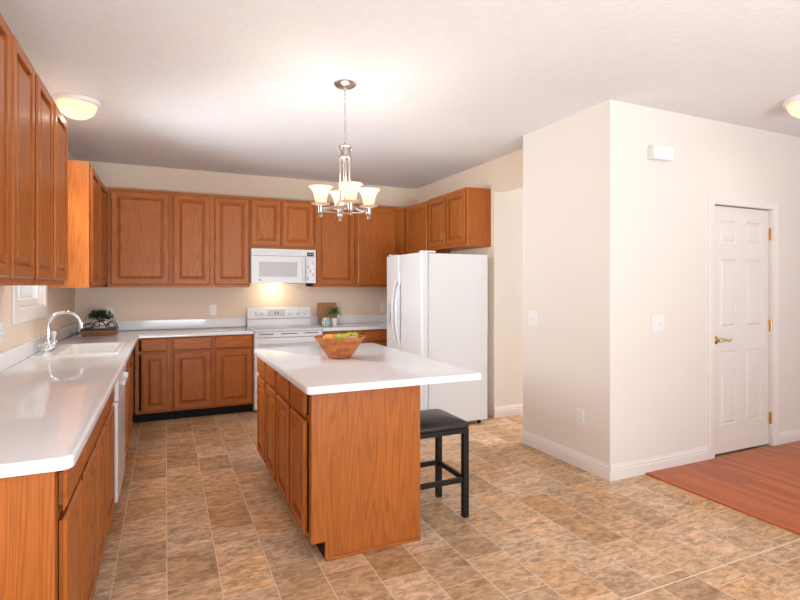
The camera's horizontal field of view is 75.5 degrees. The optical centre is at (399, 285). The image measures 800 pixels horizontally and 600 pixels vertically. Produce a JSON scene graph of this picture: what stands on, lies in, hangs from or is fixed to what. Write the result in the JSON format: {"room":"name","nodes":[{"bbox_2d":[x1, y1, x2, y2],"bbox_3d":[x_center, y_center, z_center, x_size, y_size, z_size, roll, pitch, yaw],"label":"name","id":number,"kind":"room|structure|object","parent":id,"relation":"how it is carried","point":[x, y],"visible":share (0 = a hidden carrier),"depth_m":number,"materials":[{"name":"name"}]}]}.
{"room":"kitchen","nodes":[
{"label":"kitchen","id":0,"kind":"room"},
{"bbox_2d":[0,151,74,352],"bbox_3d":[-1.650,0.036,1.317,0.150,2.754,9.200,0,0,-24],"label":"wall","id":1,"kind":"structure","parent":0,"point":[59,299],"depth_m":3.88,"materials":[{"name":"beige paint"}]},
{"bbox_2d":[0,322,4,342],"bbox_3d":[-2.337,0.278,3.035,0.015,0.122,0.118,0,0,-24],"label":"light switch","id":2,"kind":"object","parent":1,"relation":"attached to","point":[2,331],"visible":1,"depth_m":3.03,"materials":[{"name":"white plastic"}]},
{"bbox_2d":[0,13,34,285],"bbox_3d":[-1.686,-0.522,1.978,0.326,1.047,0.871,0,0,-24],"label":"upper cabinet","id":3,"kind":"object","parent":1,"relation":"attached to","point":[17,73],"visible":1,"depth_m":2.11,"materials":[{"name":"brown wood"}]},
{"bbox_2d":[12,285,47,324],"bbox_3d":[-2.702,-0.306,3.673,0.158,1.110,0.990,0,0,-24],"label":"window","id":4,"kind":"structure","parent":1,"relation":"in","point":[33,303],"depth_m":3.80,"materials":[{"name":"white paint"}]},
{"bbox_2d":[0,322,76,371],"bbox_3d":[-2.496,0.446,3.394,0.019,0.106,4.714,0,0,-24],"label":"backsplash","id":5,"kind":"structure","parent":1,"relation":"attached to","point":[10,357],"depth_m":3.55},
{"bbox_2d":[31,71,67,285],"bbox_3d":[-2.048,-0.522,2.777,0.326,1.047,0.875,0,0,-24],"label":"upper cabinet","id":6,"kind":"object","parent":1,"relation":"attached to","point":[51,128],"visible":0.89,"depth_m":2.72,"materials":[{"name":"brown wood"}]},
{"bbox_2d":[48,160,106,287],"bbox_3d":[-3.018,-0.501,4.915,0.326,1.047,1.511,0,0,-24],"label":"upper cabinet","id":7,"kind":"object","parent":1,"relation":"attached to","point":[87,195],"visible":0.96,"depth_m":4.28,"materials":[{"name":"brown wood"}]},
{"bbox_2d":[75,160,416,411],"bbox_3d":[-1.679,0.036,6.437,4.325,2.754,0.150,0,0,-24],"label":"wall","id":8,"kind":"structure","parent":0,"point":[129,303],"depth_m":6.13,"materials":[{"name":"beige paint"}]},
{"bbox_2d":[106,307,113,317],"bbox_3d":[-3.185,0.302,5.667,0.075,0.118,0.008,0,0,-24],"label":"wall outlet","id":9,"kind":"object","parent":8,"relation":"attached to","point":[111,309],"visible":0.64,"depth_m":5.67,"materials":[{"name":"white plastic"}]},
{"bbox_2d":[107,187,170,286],"bbox_3d":[-2.837,-0.501,5.649,0.608,1.047,0.326,0,0,-24],"label":"upper cabinet","id":10,"kind":"object","parent":8,"relation":"attached to","point":[138,220],"visible":1,"depth_m":5.50,"materials":[{"name":"brown wood"}]},
{"bbox_2d":[77,318,245,331],"bbox_3d":[-2.663,0.446,5.896,1.742,0.106,0.019,0,0,-24],"label":"backsplash","id":11,"kind":"structure","parent":8,"relation":"attached to","point":[215,322],"depth_m":5.93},
{"bbox_2d":[171,192,249,286],"bbox_3d":[-2.178,-0.501,5.948,0.835,1.047,0.326,0,0,-24],"label":"upper cabinet","id":12,"kind":"object","parent":8,"relation":"attached to","point":[210,233],"visible":1,"depth_m":5.79,"materials":[{"name":"brown wood"}]},
{"bbox_2d":[210,305,215,314],"bbox_3d":[-2.211,0.292,6.109,0.075,0.120,0.008,0,0,-24],"label":"wall outlet","id":13,"kind":"object","parent":8,"relation":"attached to","point":[212,307],"visible":1,"depth_m":6.11,"materials":[{"name":"white plastic"}]},
{"bbox_2d":[250,197,313,249],"bbox_3d":[-1.450,-0.726,6.278,0.760,0.596,0.326,0,0,-24],"label":"upper cabinet","id":14,"kind":"object","parent":8,"relation":"attached to","point":[274,223],"visible":0.94,"depth_m":6.13,"materials":[{"name":"brown wood"}]},
{"bbox_2d":[250,248,315,285],"bbox_3d":[-1.429,-0.206,6.232,0.756,0.436,0.424,0,0,-24],"label":"microwave","id":15,"kind":"object","parent":14,"relation":"attached to","point":[271,266],"visible":0.99,"depth_m":6.07,"materials":[{"name":"white plastic"}]},
{"bbox_2d":[308,201,355,286],"bbox_3d":[-0.860,-0.501,6.545,0.532,1.047,0.326,0,0,-24],"label":"upper cabinet","id":16,"kind":"object","parent":8,"relation":"attached to","point":[334,240],"visible":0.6,"depth_m":6.40,"materials":[{"name":"brown wood"}]},
{"bbox_2d":[310,314,386,323],"bbox_3d":[-0.462,0.446,6.894,1.526,0.106,0.019,0,0,-24],"label":"backsplash","id":17,"kind":"structure","parent":8,"relation":"attached to","point":[374,317],"depth_m":6.84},
{"bbox_2d":[356,204,405,286],"bbox_3d":[-0.299,-0.501,6.800,0.696,1.047,0.326,0,0,-24],"label":"upper cabinet","id":18,"kind":"object","parent":8,"relation":"attached to","point":[383,235],"visible":0.62,"depth_m":6.64,"materials":[{"name":"brown wood"}]},
{"bbox_2d":[381,303,385,311],"bbox_3d":[-0.223,0.302,7.010,0.080,0.122,0.008,0,0,-24],"label":"wall outlet","id":19,"kind":"object","parent":8,"relation":"attached to","point":[383,305],"visible":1,"depth_m":7.01,"materials":[{"name":"white plastic"}]},
{"bbox_2d":[0,0,799,188],"bbox_3d":[2.244,-1.391,3.082,8.800,0.100,9.600,0,0,-24],"label":"ceiling","id":20,"kind":"structure","parent":0,"point":[443,89],"depth_m":3.26,"materials":[{"name":"paint"}]},
{"bbox_2d":[52,93,100,119],"bbox_3d":[-2.343,-1.272,3.748,0.304,0.138,0.304,0,0,-24],"label":"ceiling light","id":21,"kind":"object","parent":20,"relation":"attached to","point":[73,106],"visible":0.98,"depth_m":3.67,"materials":[{"name":"white glass"}]},
{"bbox_2d":[309,79,379,221],"bbox_3d":[-0.365,-0.892,3.437,0.385,0.898,0.385,0,0,27],"label":"chandelier","id":22,"kind":"object","parent":20,"relation":"hanging from","point":[347,196],"visible":1,"depth_m":3.40,"materials":[{"name":"silver metal"}]},
{"bbox_2d":[782,94,799,117],"bbox_3d":[2.932,-1.272,3.707,0.308,0.138,0.308,0,0,-24],"label":"ceiling light","id":23,"kind":"object","parent":20,"relation":"attached to","point":[792,104],"visible":1,"depth_m":3.70,"materials":[{"name":"white glass"}]},
{"bbox_2d":[92,408,799,599],"bbox_3d":[2.244,1.464,3.082,8.800,0.100,9.600,0,0,-24],"label":"floor","id":24,"kind":"structure","parent":0,"point":[199,513],"depth_m":2.88,"materials":[{"name":"tile"}]},
{"bbox_2d":[0,450,82,599],"bbox_3d":[-1.353,0.976,1.585,0.609,0.874,0.433,0,0,-24],"label":"base cabinet","id":25,"kind":"object","parent":24,"relation":"on","point":[41,514],"visible":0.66,"depth_m":1.49,"materials":[{"name":"brown wood"}]},
{"bbox_2d":[78,404,105,599],"bbox_3d":[-1.606,0.976,2.143,0.609,0.874,0.790,0,0,-24],"label":"base cabinet","id":26,"kind":"object","parent":24,"relation":"on","point":[93,475],"visible":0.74,"depth_m":2.17,"materials":[{"name":"brown wood"}]},
{"bbox_2d":[102,387,114,535],"bbox_3d":[-1.868,0.976,2.723,0.609,0.874,0.478,0,0,-24],"label":"base cabinet","id":27,"kind":"object","parent":24,"relation":"on","point":[109,422],"visible":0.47,"depth_m":2.82,"materials":[{"name":"brown wood"}]},
{"bbox_2d":[111,367,127,502],"bbox_3d":[-2.065,0.979,3.236,0.618,0.867,0.604,0,0,-24],"label":"dishwasher","id":28,"kind":"object","parent":24,"relation":"on","point":[119,402],"visible":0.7,"depth_m":3.18,"materials":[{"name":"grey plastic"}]},
{"bbox_2d":[125,349,133,457],"bbox_3d":[-2.580,0.976,4.293,0.609,0.874,1.730,0,0,-24],"label":"base cabinet","id":29,"kind":"object","parent":24,"relation":"on","point":[129,367],"visible":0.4,"depth_m":4.30,"materials":[{"name":"brown wood"}]},
{"bbox_2d":[0,318,253,477],"bbox_3d":[-1.702,0.465,3.754,1.762,0.144,4.714,0,0,-24],"label":"countertop","id":30,"kind":"structure","parent":29,"relation":"on","point":[50,407],"depth_m":2.50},
{"bbox_2d":[38,310,83,352],"bbox_3d":[-2.560,0.339,3.839,0.285,0.299,0.249,0,0,5],"label":"faucet","id":31,"kind":"object","parent":30,"relation":"on","point":[48,346],"visible":1,"depth_m":3.84,"materials":[{"name":"silver metal"}]},
{"bbox_2d":[29,342,125,357],"bbox_3d":[-2.453,0.580,4.000,0.542,0.183,0.820,0,0,-24],"label":"sink","id":32,"kind":"object","parent":30,"relation":"in","point":[105,348],"visible":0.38,"depth_m":4.26,"materials":[{"name":"white ceramic"}]},
{"bbox_2d":[51,331,56,347],"bbox_3d":[-2.703,0.423,4.035,0.044,0.130,0.044,0,0,-24],"label":"sprayer","id":33,"kind":"object","parent":32,"relation":"on","point":[53,333],"visible":0.7,"depth_m":4.03,"materials":[{"name":"white plastic"}]},
{"bbox_2d":[80,320,117,335],"bbox_3d":[-3.031,0.427,5.219,0.311,0.145,0.223,0,0,-24],"label":"wooden tray","id":34,"kind":"object","parent":30,"relation":"on","point":[86,331],"visible":0.84,"depth_m":5.13,"materials":[{"name":"brown wood"}]},
{"bbox_2d":[85,308,113,328],"bbox_3d":[-3.042,0.358,5.232,0.253,0.257,0.192,0,0,-10],"label":"potted plant","id":35,"kind":"object","parent":34,"relation":"in","point":[101,314],"visible":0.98,"depth_m":5.21,"materials":[{"name":"green plant"}]},
{"bbox_2d":[135,337,169,422],"bbox_3d":[-2.657,0.976,5.569,0.324,0.874,0.621,0,0,-24],"label":"base cabinet","id":36,"kind":"object","parent":24,"relation":"on","point":[152,355],"visible":0.98,"depth_m":5.30,"materials":[{"name":"brown wood"}]},
{"bbox_2d":[170,334,252,418],"bbox_3d":[-2.126,0.976,5.809,0.838,0.874,0.621,0,0,-24],"label":"base cabinet","id":37,"kind":"object","parent":24,"relation":"on","point":[210,375],"visible":1,"depth_m":5.54,"materials":[{"name":"brown wood"}]},
{"bbox_2d":[257,357,278,482],"bbox_3d":[-0.682,0.976,3.853,0.642,0.874,0.789,0,0,-24],"label":"base cabinet","id":38,"kind":"object","parent":24,"relation":"on","point":[267,392],"visible":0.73,"depth_m":3.65,"materials":[{"name":"brown wood"}]},
{"bbox_2d":[247,306,322,409],"bbox_3d":[-1.361,0.826,6.083,0.771,1.115,0.667,0,0,-24],"label":"stove","id":39,"kind":"object","parent":24,"relation":"on","point":[273,327],"visible":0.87,"depth_m":5.95,"materials":[{"name":"white metal"}]},
{"bbox_2d":[247,325,322,331],"bbox_3d":[-1.362,0.507,6.084,0.771,0.021,0.555,0,0,-24],"label":"cooktop","id":40,"kind":"object","parent":39,"relation":"in","point":[256,328],"depth_m":5.95,"materials":[{"name":"white metal"}]},
{"bbox_2d":[322,330,362,342],"bbox_3d":[-0.799,0.976,6.411,0.512,0.874,0.621,0,0,-24],"label":"base cabinet","id":41,"kind":"object","parent":24,"relation":"on","point":[360,332],"visible":0.15,"depth_m":6.14,"materials":[{"name":"brown wood"}]},
{"bbox_2d":[310,314,386,330],"bbox_3d":[-0.335,0.465,6.613,1.527,0.144,0.635,0,0,-24],"label":"countertop","id":42,"kind":"structure","parent":41,"relation":"on","point":[374,321],"depth_m":6.61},
{"bbox_2d":[322,317,330,325],"bbox_3d":[-0.898,0.448,6.303,0.110,0.102,0.110,0,0,-24],"label":"ceramic cup","id":43,"kind":"object","parent":42,"relation":"on","point":[326,321],"visible":1,"depth_m":6.26,"materials":[{"name":"teal ceramic"}]},
{"bbox_2d":[317,302,336,323],"bbox_3d":[-0.932,0.361,6.625,0.250,0.275,0.068,0,0,-24],"label":"cutting board","id":44,"kind":"object","parent":42,"relation":"on","point":[322,308],"visible":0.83,"depth_m":6.61,"materials":[{"name":"brown wood"}]},
{"bbox_2d":[326,307,341,325],"bbox_3d":[-0.815,0.379,6.376,0.221,0.240,0.165,0,0,-24],"label":"potted plant","id":45,"kind":"object","parent":42,"relation":"on","point":[332,309],"visible":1,"depth_m":6.34,"materials":[{"name":"green plant"}]},
{"bbox_2d":[276,372,420,560],"bbox_3d":[-0.343,0.976,3.112,0.648,0.874,0.839,0,0,-24],"label":"base cabinet","id":46,"kind":"object","parent":24,"relation":"on","point":[348,463],"visible":0.86,"depth_m":2.74,"materials":[{"name":"brown wood"}]},
{"bbox_2d":[254,343,480,394],"bbox_3d":[-0.342,0.518,3.508,1.018,0.038,1.710,0,0,-24],"label":"countertop","id":47,"kind":"structure","parent":46,"relation":"on","point":[371,366],"depth_m":3.06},
{"bbox_2d":[314,334,364,358],"bbox_3d":[-0.413,0.424,3.547,0.350,0.149,0.350,0,0,-24],"label":"fruit bowl","id":48,"kind":"object","parent":47,"relation":"on","point":[333,348],"visible":0.93,"depth_m":3.44,"materials":[{"name":"brown wood"}]},
{"bbox_2d":[323,334,334,338],"bbox_3d":[-0.481,0.368,3.483,0.090,0.083,0.090,0,0,-24],"label":"orange","id":49,"kind":"object","parent":48,"relation":"in","point":[328,336],"visible":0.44,"depth_m":3.46,"materials":[{"name":"food"}]},
{"bbox_2d":[336,331,347,338],"bbox_3d":[-0.392,0.352,3.501,0.088,0.088,0.088,0,0,-24],"label":"apple","id":50,"kind":"object","parent":48,"relation":"in","point":[342,335],"visible":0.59,"depth_m":3.47,"materials":[{"name":"food"}]},
{"bbox_2d":[347,330,357,337],"bbox_3d":[-0.335,0.352,3.604,0.086,0.086,0.086,0,0,-24],"label":"apple","id":51,"kind":"object","parent":48,"relation":"in","point":[355,334],"visible":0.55,"depth_m":3.58,"materials":[{"name":"food"}]},
{"bbox_2d":[363,329,386,346],"bbox_3d":[-0.387,0.976,6.598,0.388,0.874,0.621,0,0,-24],"label":"base cabinet","id":52,"kind":"object","parent":24,"relation":"on","point":[377,336],"visible":0.23,"depth_m":6.31,"materials":[{"name":"brown wood"}]},
{"bbox_2d":[387,250,486,422],"bbox_3d":[0.339,0.537,5.513,0.832,1.751,0.870,0,0,-24],"label":"refrigerator","id":53,"kind":"object","parent":24,"relation":"on","point":[437,302],"visible":0.78,"depth_m":5.16,"materials":[{"name":"white metal"}]},
{"bbox_2d":[420,409,468,517],"bbox_3d":[0.175,1.109,3.237,0.386,0.607,0.386,0,0,-24],"label":"bar stool","id":54,"kind":"object","parent":24,"relation":"on","point":[437,423],"visible":0.54,"depth_m":3.14,"materials":[{"name":"black paint"}]},
{"bbox_2d":[420,409,468,433],"bbox_3d":[0.175,0.837,3.237,0.386,0.062,0.386,0,0,-24],"label":"seat cushion","id":55,"kind":"object","parent":54,"relation":"on","point":[432,421],"depth_m":3.11,"materials":[{"name":"black leather"}]},
{"bbox_2d":[417,149,522,416],"bbox_3d":[0.845,0.036,6.011,0.120,2.754,2.711,0,0,-24],"label":"wall","id":56,"kind":"structure","parent":0,"point":[503,174],"depth_m":5.59,"materials":[{"name":"beige paint"}]},
{"bbox_2d":[406,200,450,253],"bbox_3d":[0.279,-0.501,6.716,0.326,1.047,0.953,0,0,-24],"label":"upper cabinet","id":57,"kind":"object","parent":56,"relation":"attached to","point":[416,215],"visible":0.37,"depth_m":6.48,"materials":[{"name":"brown wood"}]},
{"bbox_2d":[428,187,490,250],"bbox_3d":[0.653,-0.725,5.889,0.326,0.618,0.854,0,0,-24],"label":"upper cabinet","id":58,"kind":"object","parent":56,"relation":"attached to","point":[460,219],"visible":1,"depth_m":5.56,"materials":[{"name":"brown wood"}]},
{"bbox_2d":[494,188,522,406],"bbox_3d":[2.950,0.036,6.461,4.324,2.754,0.124,0,0,-24],"label":"wall","id":59,"kind":"structure","parent":0,"point":[508,206],"depth_m":5.59,"materials":[{"name":"beige paint"}]},
{"bbox_2d":[494,404,522,417],"bbox_3d":[2.978,1.356,6.398,4.325,0.114,0.015,0,0,-24],"label":"baseboard","id":60,"kind":"structure","parent":59,"relation":"attached to","point":[517,409],"depth_m":5.57,"materials":[{"name":"white paint"}]},
{"bbox_2d":[523,100,799,464],"bbox_3d":[3.403,0.036,5.135,4.594,2.754,0.997,0,0,-24],"label":"wall","id":61,"kind":"structure","parent":0,"point":[615,238],"depth_m":4.05,"materials":[{"name":"beige paint"}]},
{"bbox_2d":[528,311,536,325],"bbox_3d":[1.155,0.293,4.509,0.015,0.125,0.120,0,0,-24],"label":"light switch","id":62,"kind":"object","parent":61,"relation":"attached to","point":[532,316],"visible":1,"depth_m":4.51,"materials":[{"name":"white plastic"}]},
{"bbox_2d":[522,430,611,481],"bbox_3d":[1.307,1.356,4.176,0.015,0.114,1.012,0,0,-24],"label":"baseboard","id":63,"kind":"structure","parent":61,"relation":"attached to","point":[603,470],"depth_m":4.09,"materials":[{"name":"white paint"}]},
{"bbox_2d":[577,408,583,425],"bbox_3d":[1.393,1.019,3.994,0.008,0.122,0.078,0,0,-24],"label":"wall outlet","id":64,"kind":"object","parent":61,"relation":"attached to","point":[580,413],"visible":1,"depth_m":3.99,"materials":[{"name":"white plastic"}]},
{"bbox_2d":[651,315,663,331],"bbox_3d":[1.963,0.292,3.925,0.135,0.125,0.015,0,0,-24],"label":"light switch","id":65,"kind":"object","parent":61,"relation":"attached to","point":[657,321],"visible":1,"depth_m":3.92,"materials":[{"name":"white plastic"}]},
{"bbox_2d":[611,446,708,480],"bbox_3d":[2.003,1.356,3.945,1.062,0.114,0.015,0,0,-24],"label":"baseboard","id":66,"kind":"structure","parent":61,"relation":"attached to","point":[624,470],"depth_m":3.92,"materials":[{"name":"white paint"}]},
{"bbox_2d":[648,145,673,161],"bbox_3d":[1.966,-0.991,3.900,0.210,0.100,0.064,0,0,-24],"label":"door chime","id":67,"kind":"object","parent":61,"relation":"attached to","point":[655,152],"visible":1,"depth_m":3.87,"materials":[{"name":"white plastic"}]},
{"bbox_2d":[708,194,778,458],"bbox_3d":[2.888,0.334,4.395,0.914,2.136,0.155,0,0,-24],"label":"door","id":68,"kind":"structure","parent":61,"relation":"in","point":[743,233],"depth_m":4.38,"materials":[{"name":"white paint"}]},
{"bbox_2d":[779,428,799,444],"bbox_3d":[4.514,1.356,5.083,2.612,0.114,0.015,0,0,-24],"label":"baseboard","id":69,"kind":"structure","parent":61,"relation":"attached to","point":[793,435],"depth_m":4.61,"materials":[{"name":"white paint"}]},
{"bbox_2d":[645,441,799,534],"bbox_3d":[4.898,1.407,2.249,4.254,0.012,5.491,0,0,-24],"label":"floor","id":70,"kind":"structure","parent":0,"point":[763,483],"depth_m":3.69,"materials":[{"name":"red wood"}]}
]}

